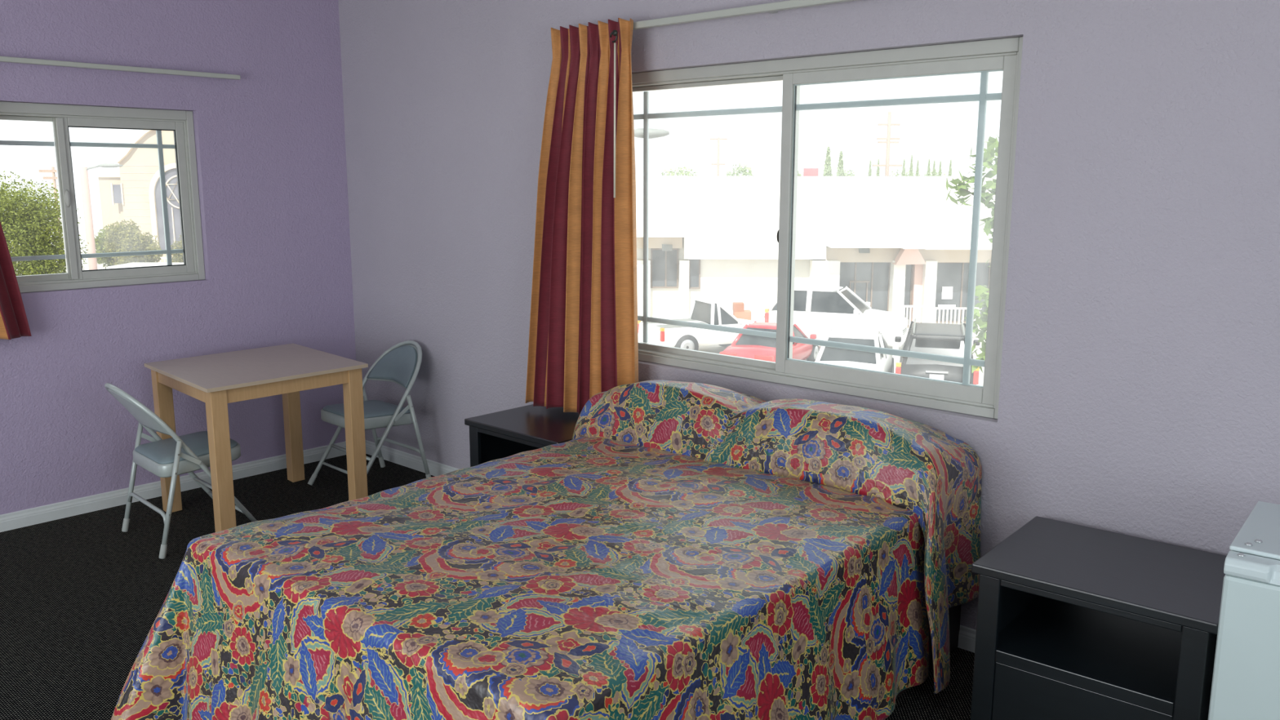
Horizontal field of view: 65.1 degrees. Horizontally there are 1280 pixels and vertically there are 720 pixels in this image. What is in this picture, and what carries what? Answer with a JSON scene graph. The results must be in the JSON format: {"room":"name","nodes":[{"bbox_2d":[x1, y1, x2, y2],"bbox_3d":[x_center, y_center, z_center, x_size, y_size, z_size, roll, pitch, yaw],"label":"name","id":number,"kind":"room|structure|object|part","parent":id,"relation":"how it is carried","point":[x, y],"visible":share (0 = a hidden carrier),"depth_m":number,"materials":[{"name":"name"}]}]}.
{"room":"hotel room","nodes":[
{"label":"hotel room","id":0,"kind":"room"},
{"bbox_2d":[0,0,355,515],"bbox_3d":[-3.667,-0.529,4.167,0.160,2.950,5.460,9,14,42],"label":"wall","id":1,"kind":"structure","parent":0,"point":[270,140],"depth_m":5.43,"materials":[{"name":"purple paint"}]},
{"bbox_2d":[0,101,204,293],"bbox_3d":[-2.881,-0.811,5.020,0.113,0.906,1.313,9,14,42],"label":"window","id":2,"kind":"structure","parent":1,"relation":"in","point":[62,117],"depth_m":5.16,"materials":[{"name":"white vinyl"},{"name":"clear glass"}]},
{"bbox_3d":[-3.092,-0.768,4.823,0.028,0.799,0.638,9,14,42],"label":"sash","id":3,"kind":"part","parent":2,"relation":"part of","materials":[{"name":"white plastic"}]},
{"bbox_3d":[-3.092,-0.773,4.822,0.003,0.747,0.556,9,14,42],"label":"pane","id":4,"kind":"part","parent":2,"relation":"part of","materials":[{"name":"clear glass"}]},
{"bbox_3d":[-2.663,-0.839,5.223,0.034,0.808,0.625,9,14,42],"label":"sash","id":5,"kind":"part","parent":2,"relation":"part of","materials":[{"name":"white plastic"}]},
{"bbox_2d":[0,55,240,79],"bbox_3d":[-3.113,-1.361,4.469,0.058,0.026,2.743,9,14,42],"label":"rail","id":6,"kind":"object","parent":1,"relation":"attached to","point":[2,59],"visible":1,"depth_m":4.98,"materials":[{"name":"white metal"}]},
{"bbox_2d":[0,222,31,339],"bbox_3d":[-3.307,-0.686,4.286,0.123,1.319,1.140,9,14,42],"label":"curtain","id":7,"kind":"object","parent":6,"relation":"hanging from","point":[14,323],"visible":1,"depth_m":4.74,"materials":[{"name":"red fabric"}]},
{"bbox_2d":[0,441,346,532],"bbox_3d":[-3.552,0.881,4.422,0.014,0.083,5.300,9,14,42],"label":"baseboard","id":8,"kind":"structure","parent":1,"relation":"attached to","point":[33,516],"depth_m":5.30,"materials":[{"name":"white paint"}]},
{"bbox_2d":[0,453,974,719],"bbox_3d":[-1.007,1.397,2.158,7.220,0.120,5.620,9,14,42],"label":"floor","id":9,"kind":"structure","parent":0,"point":[82,595],"depth_m":4.16,"materials":[{"name":"black carpet"}]},
{"bbox_2d":[104,382,257,559],"bbox_3d":[-2.197,0.461,4.798,0.587,0.791,0.523,-10,14,-44],"label":"folding chair","id":10,"kind":"object","parent":9,"relation":"on","point":[175,455],"visible":0.94,"depth_m":4.65,"materials":[{"name":"grey metal"}]},
{"bbox_3d":[-2.472,0.566,4.894,0.139,0.525,0.024,-10,14,-44],"label":"leg","id":11,"kind":"part","parent":10,"relation":"part of","materials":[{"name":"grey metal"}]},
{"bbox_3d":[-2.333,0.223,4.618,0.180,0.211,0.420,-10,14,-44],"label":"panel","id":12,"kind":"part","parent":10,"relation":"part of","materials":[{"name":"grey metal"}]},
{"bbox_3d":[-2.125,0.628,4.549,0.139,0.525,0.024,-10,14,-44],"label":"leg","id":13,"kind":"part","parent":10,"relation":"part of","materials":[{"name":"grey metal"}]},
{"bbox_3d":[-2.172,0.411,4.814,0.375,0.041,0.392,-10,14,-44],"label":"seat","id":14,"kind":"part","parent":10,"relation":"part of","materials":[{"name":"grey plastic"}]},
{"bbox_2d":[143,343,368,532],"bbox_3d":[-1.948,0.399,5.148,0.882,0.777,0.901,9,14,42],"label":"table","id":15,"kind":"object","parent":9,"relation":"on","point":[217,380],"visible":0.95,"depth_m":5.01,"materials":[{"name":"beige laminate"}]},
{"bbox_3d":[-2.428,0.407,5.149,0.078,0.760,0.082,9,14,42],"label":"leg","id":16,"kind":"part","parent":15,"relation":"part of","materials":[{"name":"brown wood"}]},
{"bbox_3d":[-1.927,0.504,4.619,0.077,0.760,0.082,9,14,42],"label":"leg","id":17,"kind":"part","parent":15,"relation":"part of","materials":[{"name":"brown wood"}]},
{"bbox_3d":[-1.968,0.312,5.679,0.078,0.760,0.082,9,14,42],"label":"leg","id":18,"kind":"part","parent":15,"relation":"part of","materials":[{"name":"brown wood"}]},
{"bbox_3d":[-1.458,0.410,5.141,0.077,0.760,0.082,9,14,42],"label":"leg","id":19,"kind":"part","parent":15,"relation":"part of","materials":[{"name":"brown wood"}]},
{"bbox_2d":[307,340,431,485],"bbox_3d":[-1.502,0.313,5.624,0.523,0.791,0.587,10,14,43],"label":"folding chair","id":20,"kind":"object","parent":9,"relation":"on","point":[399,364],"visible":0.91,"depth_m":5.61,"materials":[{"name":"grey metal"}]},
{"bbox_3d":[-1.526,0.272,5.591,0.392,0.041,0.375,10,14,43],"label":"seat","id":21,"kind":"part","parent":20,"relation":"part of","materials":[{"name":"grey plastic"}]},
{"bbox_3d":[-1.579,0.383,5.915,0.024,0.525,0.139,10,14,43],"label":"leg","id":22,"kind":"part","parent":20,"relation":"part of","materials":[{"name":"grey metal"}]},
{"bbox_3d":[-1.374,0.024,5.704,0.404,0.198,0.175,10,14,43],"label":"backrest","id":23,"kind":"part","parent":20,"relation":"part of","materials":[{"name":"grey plastic"}]},
{"bbox_3d":[-1.367,0.027,5.712,0.420,0.211,0.180,10,14,43],"label":"panel","id":24,"kind":"part","parent":20,"relation":"part of","materials":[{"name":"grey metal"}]},
{"bbox_3d":[-1.226,0.445,5.576,0.024,0.525,0.139,10,14,43],"label":"leg","id":25,"kind":"part","parent":20,"relation":"part of","materials":[{"name":"grey metal"}]},
{"bbox_2d":[464,404,579,466],"bbox_3d":[-0.428,0.570,4.771,0.648,0.579,0.495,9,14,42],"label":"nightstand","id":26,"kind":"object","parent":9,"relation":"on","point":[510,432],"visible":0.28,"depth_m":4.74,"materials":[{"name":"black paint"}]},
{"bbox_3d":[-0.582,0.615,4.608,0.604,0.548,0.018,9,14,42],"label":"frame","id":27,"kind":"part","parent":26,"relation":"part of","materials":[{"name":"black paint"}]},
{"bbox_3d":[-0.631,0.549,4.974,0.022,0.548,0.461,9,14,42],"label":"panel","id":28,"kind":"part","parent":26,"relation":"part of","materials":[{"name":"black paint"}]},
{"bbox_2d":[895,604,960,699],"bbox_3d":[-0.064,0.802,3.364,1.520,0.624,2.060,9,13,40],"label":"bed","id":29,"kind":"object","parent":9,"relation":"on","point":[954,613],"visible":0.07,"depth_m":3.64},
{"bbox_2d":[111,379,982,719],"bbox_3d":[-0.193,0.690,3.215,2.115,0.883,2.403,9,13,40],"label":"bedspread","id":30,"kind":"object","parent":29,"relation":"on","point":[692,551],"visible":1,"depth_m":2.90,"materials":[{"name":"fabric"}]},
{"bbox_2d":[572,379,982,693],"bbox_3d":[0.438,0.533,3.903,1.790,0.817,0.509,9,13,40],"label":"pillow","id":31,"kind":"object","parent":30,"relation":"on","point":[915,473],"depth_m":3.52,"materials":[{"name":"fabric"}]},
{"bbox_2d":[970,515,1226,719],"bbox_3d":[1.410,0.887,3.033,0.648,0.579,0.562,8,13,39],"label":"nightstand","id":32,"kind":"object","parent":9,"relation":"on","point":[1074,622],"visible":0.94,"depth_m":2.93,"materials":[{"name":"black paint"}]},
{"bbox_3d":[1.199,0.867,3.228,0.022,0.548,0.524,8,13,39],"label":"panel","id":33,"kind":"part","parent":32,"relation":"part of","materials":[{"name":"black paint"}]},
{"bbox_3d":[1.245,1.041,2.860,0.478,0.236,0.012,8,13,39],"label":"panel","id":34,"kind":"part","parent":32,"relation":"part of","materials":[{"name":"black paint"}]},
{"bbox_2d":[997,595,1182,700],"bbox_3d":[1.417,0.861,3.037,0.551,0.020,0.516,8,13,39],"label":"shelf","id":35,"kind":"object","parent":32,"relation":"attached to","point":[1135,655],"depth_m":3.02,"materials":[{"name":"black paint"}]},
{"bbox_3d":[1.244,0.937,2.840,0.604,0.548,0.021,8,13,39],"label":"frame","id":36,"kind":"part","parent":32,"relation":"part of","materials":[{"name":"black paint"}]},
{"bbox_3d":[1.640,0.933,2.867,0.022,0.548,0.524,8,13,39],"label":"panel","id":37,"kind":"part","parent":32,"relation":"part of","materials":[{"name":"black paint"}]},
{"bbox_2d":[1208,501,1279,719],"bbox_3d":[1.740,0.854,2.520,0.472,0.828,0.511,8,13,38],"label":"mini fridge","id":38,"kind":"object","parent":9,"relation":"on","point":[1246,684],"visible":1,"depth_m":2.40,"materials":[{"name":"white metal"}]},
{"bbox_3d":[1.601,0.891,2.350,0.470,0.717,0.054,8,13,38],"label":"door","id":39,"kind":"part","parent":38,"relation":"part of","materials":[{"name":"white metal"}]},
{"bbox_3d":[1.761,0.454,2.472,0.472,0.012,0.449,8,13,38],"label":"lid","id":40,"kind":"part","parent":38,"relation":"part of","materials":[{"name":"white plastic"}]},
{"bbox_2d":[337,0,1279,630],"bbox_3d":[0.834,-0.469,3.871,7.220,2.950,0.160,9,14,42],"label":"wall","id":41,"kind":"structure","parent":0,"point":[1140,390],"depth_m":3.33,"materials":[{"name":"paint"}]},
{"bbox_2d":[364,440,976,653],"bbox_3d":[0.779,0.954,4.058,6.886,0.083,0.014,9,14,42],"label":"baseboard","id":42,"kind":"structure","parent":41,"relation":"attached to","point":[966,637],"depth_m":5.90,"materials":[{"name":"white paint"}]},
{"bbox_2d":[632,0,856,30],"bbox_3d":[0.757,-1.304,3.618,2.880,0.028,0.095,9,14,42],"label":"rail","id":43,"kind":"object","parent":41,"relation":"attached to","point":[771,7],"visible":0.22,"depth_m":3.91,"materials":[{"name":"white metal"}]},
{"bbox_2d":[524,17,638,414],"bbox_3d":[-0.285,-0.610,4.576,0.727,1.761,0.131,9,14,42],"label":"curtain","id":44,"kind":"object","parent":43,"relation":"hanging from","point":[584,340],"visible":0.97,"depth_m":4.52,"materials":[{"name":"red fabric"}]},
{"bbox_2d":[631,36,1022,418],"bbox_3d":[0.589,-0.553,4.108,1.961,1.299,0.113,9,14,42],"label":"window","id":45,"kind":"structure","parent":41,"relation":"in","point":[1005,55],"depth_m":3.83,"materials":[{"name":"glass"},{"name":"white vinyl"}]},
{"bbox_3d":[0.264,-0.607,4.415,0.895,1.155,0.002,9,14,42],"label":"pane","id":46,"kind":"part","parent":45,"relation":"part of","materials":[{"name":"clear glass"}]},
{"bbox_3d":[0.270,-0.602,4.423,0.978,1.205,0.028,9,14,42],"label":"sash","id":47,"kind":"part","parent":45,"relation":"part of","materials":[{"name":"white plastic"}]},
{"bbox_3d":[0.922,-0.494,3.782,0.845,1.100,0.002,9,14,42],"label":"pane","id":48,"kind":"part","parent":45,"relation":"part of","materials":[{"name":"clear glass"}]},
{"bbox_3d":[0.922,-0.485,3.784,0.941,1.210,0.028,9,14,42],"label":"sash","id":49,"kind":"part","parent":45,"relation":"part of","materials":[{"name":"white plastic"}]},
{"label":"outside","id":50,"kind":"structure","parent":0,"visible":0},
{"bbox_2d":[9,217,985,386],"bbox_3d":[66.251,-6.295,65.855,300.000,0.200,300.000,9,14,42],"label":"ground","id":51,"kind":"structure","parent":50,"point":[97,222],"depth_m":34.35,"materials":[{"name":"grey asphalt"}]},
{"bbox_2d":[0,170,88,275],"bbox_3d":[-13.892,-1.407,22.142,3.364,5.456,3.933,-6,12,-30],"label":"bush","id":52,"kind":"object","parent":51,"relation":"on","point":[28,227],"visible":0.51,"depth_m":21.74,"materials":[{"name":"green plant"}]},
{"bbox_2d":[38,166,65,267],"bbox_3d":[-34.487,-8.427,59.458,1.600,5.949,0.220,0,10,0],"label":"utility pole","id":53,"kind":"object","parent":51,"relation":"on","point":[53,171],"visible":0.48,"depth_m":58.96,"materials":[{"name":"brown wood"}]},
{"bbox_2d":[80,163,123,270],"bbox_3d":[-15.835,-2.954,29.956,1.280,5.719,0.260,0,10,0],"label":"street lamp","id":54,"kind":"object","parent":51,"relation":"on","point":[92,262],"visible":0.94,"depth_m":29.62,"materials":[{"name":"metal"}]},
{"bbox_3d":[-15.947,-5.642,29.471,0.816,0.236,0.060,0,10,0],"label":"arm","id":55,"kind":"part","parent":54,"relation":"part of"},
{"bbox_2d":[93,224,119,268],"bbox_3d":[-22.120,-4.052,42.451,2.023,3.421,2.154,9,14,42],"label":"street tree","id":56,"kind":"object","parent":51,"relation":"on","point":[99,242],"visible":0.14,"depth_m":41.76,"materials":[{"name":"green plant"}]},
{"bbox_2d":[102,218,163,265],"bbox_3d":[-19.572,-3.596,38.998,2.053,3.757,2.453,-8,13,-38],"label":"street tree","id":57,"kind":"object","parent":51,"relation":"on","point":[130,239],"visible":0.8,"depth_m":38.39,"materials":[{"name":"green plant"}]},
{"bbox_2d":[97,257,172,269],"bbox_3d":[-20.594,-3.708,45.064,8.000,1.819,0.062,0,10,0],"label":"fence","id":58,"kind":"object","parent":51,"relation":"on","point":[164,258],"visible":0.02,"depth_m":44.92,"materials":[{"name":"white paint"}]},
{"bbox_2d":[94,129,182,265],"bbox_3d":[-27.032,-11.065,63.527,12.100,9.719,9.450,0,10,0],"label":"church","id":59,"kind":"structure","parent":51,"relation":"on","point":[132,190],"depth_m":59.19,"materials":[{"name":"beige paint"}]},
{"bbox_3d":[-30.799,-9.792,59.149,0.650,1.240,0.079,0,10,0],"label":"window trim","id":60,"kind":"part","parent":59,"relation":"part of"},
{"bbox_3d":[-26.580,-12.555,58.812,11.200,3.630,0.700,0,10,0],"label":"gable trim","id":61,"kind":"part","parent":59,"relation":"part of","materials":[{"name":"paint"}]},
{"bbox_3d":[-27.036,-9.007,59.224,3.700,5.200,0.150,0,10,0],"label":"arch trim","id":62,"kind":"part","parent":59,"relation":"part of","materials":[{"name":"white paint"}]},
{"bbox_2d":[106,262,183,268],"bbox_3d":[-15.097,-2.114,34.680,5.600,2.369,1.800,0,10,0],"label":"box truck","id":63,"kind":"object","parent":51,"relation":"on","point":[133,264],"visible":0.02,"depth_m":34.30,"materials":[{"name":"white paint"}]},
{"bbox_2d":[170,235,183,262],"bbox_3d":[-17.924,-3.600,40.396,1.873,3.273,2.099,-1,10,-6],"label":"street tree","id":64,"kind":"object","parent":51,"relation":"on","point":[178,257],"visible":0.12,"depth_m":39.63,"materials":[{"name":"green plant"}]},
{"bbox_2d":[634,128,669,138],"bbox_3d":[-0.515,-1.424,20.067,2.155,6.269,0.300,0,10,0],"label":"street lamp","id":65,"kind":"object","parent":51,"relation":"on","point":[638,132],"visible":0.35,"depth_m":19.43,"materials":[{"name":"metal"}]},
{"bbox_2d":[661,166,701,176],"bbox_3d":[4.731,-20.021,121.576,5.639,6.820,5.609,9,14,42],"label":"round tree","id":66,"kind":"object","parent":51,"relation":"on","point":[673,173],"visible":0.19,"depth_m":120.64,"materials":[{"name":"green plant"}]},
{"bbox_2d":[637,297,754,350],"bbox_3d":[2.041,-1.057,30.898,3.947,1.691,2.090,-4,11,-24],"label":"pickup truck","id":67,"kind":"object","parent":51,"relation":"on","point":[703,310],"visible":0.7,"depth_m":30.16,"materials":[{"name":"white paint"}]},
{"bbox_2d":[660,331,664,341],"bbox_3d":[0.655,-0.691,29.394,0.112,0.296,0.120,-4,11,-24],"label":"tail lamp","id":68,"kind":"object","parent":67,"relation":"attached to","point":[662,333],"depth_m":29.34,"materials":[{"name":"red plastic"}]},
{"bbox_2d":[737,318,744,324],"bbox_3d":[3.047,-1.165,30.260,0.160,0.140,0.160,-4,11,-24],"label":"mirror","id":69,"kind":"object","parent":67,"relation":"on","point":[741,321],"depth_m":30.19,"materials":[{"name":"white paint"}]},
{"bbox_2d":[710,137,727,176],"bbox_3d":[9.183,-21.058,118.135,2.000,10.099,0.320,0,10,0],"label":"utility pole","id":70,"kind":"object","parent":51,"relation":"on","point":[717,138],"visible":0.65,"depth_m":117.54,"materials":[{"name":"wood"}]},
{"bbox_2d":[725,162,755,176],"bbox_3d":[12.048,-20.246,121.555,3.909,7.294,4.052,9,14,42],"label":"round tree","id":71,"kind":"object","parent":51,"relation":"on","point":[744,170],"visible":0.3,"depth_m":120.57,"materials":[{"name":"green plant"}]},
{"bbox_2d":[732,302,751,319],"bbox_3d":[3.402,-1.313,33.702,0.600,1.219,0.600,0,10,0],"label":"crate stack","id":72,"kind":"object","parent":51,"relation":"on","point":[739,312],"visible":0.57,"depth_m":33.38,"materials":[{"name":"plastic"}]},
{"bbox_2d":[720,320,820,361],"bbox_3d":[3.775,-0.414,28.366,2.000,1.332,4.247,5,12,28],"label":"sedan","id":73,"kind":"object","parent":51,"relation":"on","point":[749,346],"visible":0.49,"depth_m":27.51,"materials":[{"name":"red paint"}]},
{"bbox_2d":[720,351,737,355],"bbox_3d":[2.385,-0.134,26.839,0.498,0.145,0.190,5,12,28],"label":"tail lamp","id":74,"kind":"object","parent":73,"relation":"attached to","point":[727,353],"depth_m":26.76,"materials":[{"name":"red plastic"}]},
{"bbox_2d":[754,355,773,361],"bbox_3d":[3.264,-0.049,26.379,0.498,0.145,0.190,5,12,28],"label":"tail lamp","id":75,"kind":"object","parent":73,"relation":"attached to","point":[766,357],"depth_m":26.29,"materials":[{"name":"red plastic"}]},
{"bbox_2d":[809,333,816,338],"bbox_3d":[4.927,-0.665,28.529,0.160,0.140,0.160,5,12,28],"label":"mirror","id":76,"kind":"object","parent":73,"relation":"attached to","point":[812,335],"depth_m":28.47,"materials":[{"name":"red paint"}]},
{"bbox_2d":[803,168,818,176],"bbox_3d":[16.750,-15.658,98.846,1.450,6.350,0.120,0,10,0],"label":"billboard","id":77,"kind":"object","parent":51,"relation":"on","point":[806,171],"visible":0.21,"depth_m":98.28},
{"bbox_2d":[635,175,996,332],"bbox_3d":[9.508,-4.746,41.006,41.000,5.399,15.600,0,10,0],"label":"building","id":78,"kind":"structure","parent":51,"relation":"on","point":[894,242],"depth_m":34.28,"materials":[{"name":"white paint"}]},
{"bbox_2d":[662,244,672,250],"bbox_3d":[0.931,-3.854,34.361,0.350,0.220,0.240,0,10,0],"label":"lamp","id":79,"kind":"object","parent":78,"relation":"attached to","point":[664,246],"depth_m":34.31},
{"bbox_2d":[858,248,870,253],"bbox_3d":[7.681,-3.784,34.372,0.350,0.220,0.240,0,10,0],"label":"lamp","id":80,"kind":"object","parent":78,"relation":"attached to","point":[860,250],"depth_m":34.31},
{"bbox_2d":[941,286,952,298],"bbox_3d":[10.739,-2.351,35.072,0.370,0.440,0.020,0,10,0],"label":"poster","id":81,"kind":"object","parent":78,"relation":"attached to","point":[946,291],"depth_m":35.06,"materials":[{"name":"white paper"}]},
{"bbox_3d":[11.194,-2.377,35.106,1.900,2.040,0.046,0,10,0],"label":"shop door","id":82,"kind":"part","parent":78,"relation":"part of","materials":[{"name":"clear glass"}]},
{"bbox_2d":[822,146,833,176],"bbox_3d":[20.223,-18.659,108.418,1.454,8.864,1.506,9,14,42],"label":"cypress tree","id":83,"kind":"object","parent":51,"relation":"on","point":[828,169],"visible":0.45,"depth_m":107.76,"materials":[{"name":"green plant"}]},
{"bbox_2d":[764,284,908,346],"bbox_3d":[6.241,-1.335,31.771,4.247,1.941,2.190,4,11,22],"label":"utility vehicle","id":84,"kind":"object","parent":51,"relation":"on","point":[817,308],"visible":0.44,"depth_m":31.09,"materials":[{"name":"white paint"}]},
{"bbox_2d":[764,312,768,322],"bbox_3d":[4.010,-1.309,31.709,0.112,0.374,0.120,4,11,22],"label":"tail lamp","id":85,"kind":"object","parent":84,"relation":"attached to","point":[766,314],"depth_m":31.65,"materials":[{"name":"red plastic"}]},
{"bbox_2d":[853,309,859,314],"bbox_3d":[6.577,-1.469,30.497,0.160,0.140,0.160,4,11,22],"label":"mirror","id":86,"kind":"object","parent":84,"relation":"on","point":[855,311],"depth_m":30.43,"materials":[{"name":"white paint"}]},
{"bbox_2d":[902,325,906,335],"bbox_3d":[8.176,-0.912,31.052,0.072,0.190,0.832,4,11,22],"label":"headlight assembly","id":87,"kind":"object","parent":84,"relation":"attached to","point":[904,327],"depth_m":31.02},
{"bbox_2d":[835,151,844,176],"bbox_3d":[23.174,-19.947,116.314,1.454,8.604,1.506,9,14,42],"label":"cypress tree","id":88,"kind":"object","parent":51,"relation":"on","point":[840,172],"visible":0.38,"depth_m":115.66,"materials":[{"name":"green plant"}]},
{"bbox_2d":[843,168,855,176],"bbox_3d":[29.405,-23.936,143.664,3.518,6.757,3.479,9,14,42],"label":"round tree","id":89,"kind":"object","parent":51,"relation":"on","point":[851,174],"visible":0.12,"depth_m":142.58,"materials":[{"name":"green plant"}]},
{"bbox_2d":[814,328,899,373],"bbox_3d":[5.416,0.004,25.392,2.080,1.572,4.547,3,11,18],"label":"sedan","id":90,"kind":"object","parent":51,"relation":"on","point":[829,355],"visible":0.34,"depth_m":24.32,"materials":[{"name":"white paint"}]},
{"bbox_2d":[892,344,899,349],"bbox_3d":[6.599,-0.329,25.872,0.160,0.140,0.160,3,11,18],"label":"mirror","id":91,"kind":"object","parent":90,"relation":"attached to","point":[895,346],"depth_m":25.80,"materials":[{"name":"white paint"}]},
{"bbox_2d":[867,160,871,176],"bbox_3d":[25.231,-18.303,110.506,0.766,7.438,0.793,9,14,42],"label":"cypress tree","id":92,"kind":"object","parent":51,"relation":"on","point":[869,173],"visible":0.25,"depth_m":109.96,"materials":[{"name":"green plant"}]},
{"bbox_2d":[875,159,879,176],"bbox_3d":[27.982,-19.871,118.352,0.765,7.746,0.793,9,14,42],"label":"cypress tree","id":93,"kind":"object","parent":51,"relation":"on","point":[877,174],"visible":0.24,"depth_m":117.83,"materials":[{"name":"green plant"}]},
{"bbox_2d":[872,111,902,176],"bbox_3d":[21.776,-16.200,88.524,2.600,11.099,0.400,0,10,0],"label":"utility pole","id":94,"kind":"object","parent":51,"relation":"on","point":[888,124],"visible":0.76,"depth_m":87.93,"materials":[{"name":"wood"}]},
{"bbox_2d":[901,159,905,176],"bbox_3d":[27.894,-17.615,106.565,0.765,7.493,0.793,9,14,42],"label":"cypress tree","id":95,"kind":"object","parent":51,"relation":"on","point":[903,173],"visible":0.15,"depth_m":106.01,"materials":[{"name":"green plant"}]},
{"bbox_2d":[888,168,923,176],"bbox_3d":[37.588,-23.924,143.679,6.223,6.754,6.349,9,14,42],"label":"round tree","id":96,"kind":"object","parent":51,"relation":"on","point":[897,174],"visible":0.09,"depth_m":142.88,"materials":[{"name":"green plant"}]},
{"bbox_2d":[908,155,913,176],"bbox_3d":[30.804,-19.342,114.382,0.765,8.123,0.793,9,14,42],"label":"cypress tree","id":97,"kind":"object","parent":51,"relation":"on","point":[910,171],"visible":0.34,"depth_m":113.81,"materials":[{"name":"green plant"}]},
{"bbox_2d":[902,305,924,328],"bbox_3d":[9.227,-1.290,33.907,0.750,1.119,0.060,0,10,0],"label":"railing","id":98,"kind":"object","parent":51,"relation":"on","point":[904,306],"visible":0.51,"depth_m":33.83,"materials":[{"name":"white paint"}]},
{"bbox_3d":[9.228,-1.811,33.813,0.750,0.060,0.060,0,10,0],"label":"rail","id":99,"kind":"part","parent":98,"relation":"part of","materials":[{"name":"white paint"}]},
{"bbox_2d":[915,160,919,176],"bbox_3d":[33.695,-20.563,122.290,0.765,7.726,0.793,9,14,42],"label":"cypress tree","id":100,"kind":"object","parent":51,"relation":"on","point":[917,173],"visible":0.29,"depth_m":121.75,"materials":[{"name":"green plant"}]},
{"bbox_2d":[926,159,930,176],"bbox_3d":[31.100,-17.988,108.529,0.765,7.540,0.793,9,14,42],"label":"cypress tree","id":101,"kind":"object","parent":51,"relation":"on","point":[928,172],"visible":0.27,"depth_m":108.00,"materials":[{"name":"green plant"}]},
{"bbox_2d":[931,160,935,176],"bbox_3d":[33.963,-19.417,116.400,0.765,7.563,0.793,9,14,42],"label":"cypress tree","id":102,"kind":"object","parent":51,"relation":"on","point":[933,174],"visible":0.28,"depth_m":115.86,"materials":[{"name":"green plant"}]},
{"bbox_2d":[923,169,945,176],"bbox_3d":[46.758,-26.952,160.175,4.771,6.881,4.755,9,14,42],"label":"round tree","id":103,"kind":"object","parent":51,"relation":"on","point":[925,174],"visible":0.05,"depth_m":159.61,"materials":[{"name":"green plant"}]},
{"bbox_2d":[894,318,979,384],"bbox_3d":[7.557,-0.131,25.570,2.140,1.778,4.747,3,11,16],"label":"car","id":104,"kind":"object","parent":51,"relation":"on","point":[940,339],"visible":0.59,"depth_m":23.52,"materials":[{"name":"black paint"}]},
{"bbox_2d":[894,336,901,342],"bbox_3d":[6.846,-0.550,26.623,0.160,0.140,0.160,3,11,16],"label":"mirror","id":105,"kind":"object","parent":104,"relation":"on","point":[897,339],"depth_m":26.55,"materials":[{"name":"black paint"}]},
{"bbox_2d":[895,366,901,373],"bbox_3d":[6.085,0.318,23.655,0.120,0.310,0.112,3,11,16],"label":"tail lamp","id":106,"kind":"object","parent":104,"relation":"attached to","point":[898,369],"depth_m":23.59,"materials":[{"name":"red plastic"}]},
{"bbox_3d":[6.792,-0.848,24.818,0.040,0.102,2.244,3,11,16],"label":"roof rail","id":107,"kind":"part","parent":104,"relation":"part of","materials":[{"name":"silver metal"}]},
{"bbox_3d":[6.907,0.423,23.369,0.320,0.165,0.034,3,11,16],"label":"number plate","id":108,"kind":"part","parent":104,"relation":"part of","materials":[{"name":"white metal"}]},
{"bbox_3d":[6.909,0.280,23.351,0.500,0.041,0.040,3,11,16],"label":"tailgate handle","id":109,"kind":"part","parent":104,"relation":"part of","materials":[{"name":"silver metal"}]},
{"bbox_3d":[7.882,-0.791,24.510,0.040,0.102,2.244,3,11,16],"label":"roof rail","id":110,"kind":"part","parent":104,"relation":"part of","materials":[{"name":"silver metal"}]},
{"bbox_2d":[973,370,978,384],"bbox_3d":[7.763,0.406,23.181,0.120,0.310,0.112,3,11,16],"label":"tail lamp","id":111,"kind":"object","parent":104,"relation":"attached to","point":[975,374],"depth_m":23.13,"materials":[{"name":"red plastic"}]},
{"bbox_2d":[973,339,979,346],"bbox_3d":[8.749,-0.450,26.086,0.160,0.140,0.160,3,11,16],"label":"mirror","id":112,"kind":"object","parent":104,"relation":"on","point":[975,341],"depth_m":26.02,"materials":[{"name":"black paint"}]},
{"bbox_2d":[937,160,941,176],"bbox_3d":[37.021,-20.871,124.266,0.765,7.642,0.793,9,14,42],"label":"cypress tree","id":113,"kind":"object","parent":51,"relation":"on","point":[940,166],"visible":0.23,"depth_m":123.70,"materials":[{"name":"green plant"}]},
{"bbox_2d":[947,159,951,176],"bbox_3d":[34.028,-18.331,110.499,0.765,7.524,0.793,9,14,42],"label":"cypress tree","id":114,"kind":"object","parent":51,"relation":"on","point":[950,163],"visible":0.26,"depth_m":109.96,"materials":[{"name":"green plant"}]},
{"bbox_2d":[933,306,981,338],"bbox_3d":[10.702,-1.253,33.914,1.600,1.049,0.060,0,10,0],"label":"railing","id":115,"kind":"object","parent":51,"relation":"on","point":[935,308],"visible":0.47,"depth_m":33.85,"materials":[{"name":"white paint"}]},
{"bbox_3d":[10.703,-1.740,33.826,1.600,0.060,0.060,0,10,0],"label":"rail","id":116,"kind":"part","parent":115,"relation":"part of","materials":[{"name":"white paint"}]},
{"bbox_2d":[945,133,999,373],"bbox_3d":[3.475,0.752,9.467,1.532,5.771,0.866,-7,13,-36],"label":"broadleaf tree","id":117,"kind":"object","parent":51,"relation":"on","point":[962,188],"visible":0.16,"depth_m":8.93,"materials":[{"name":"green plant"}]}
]}

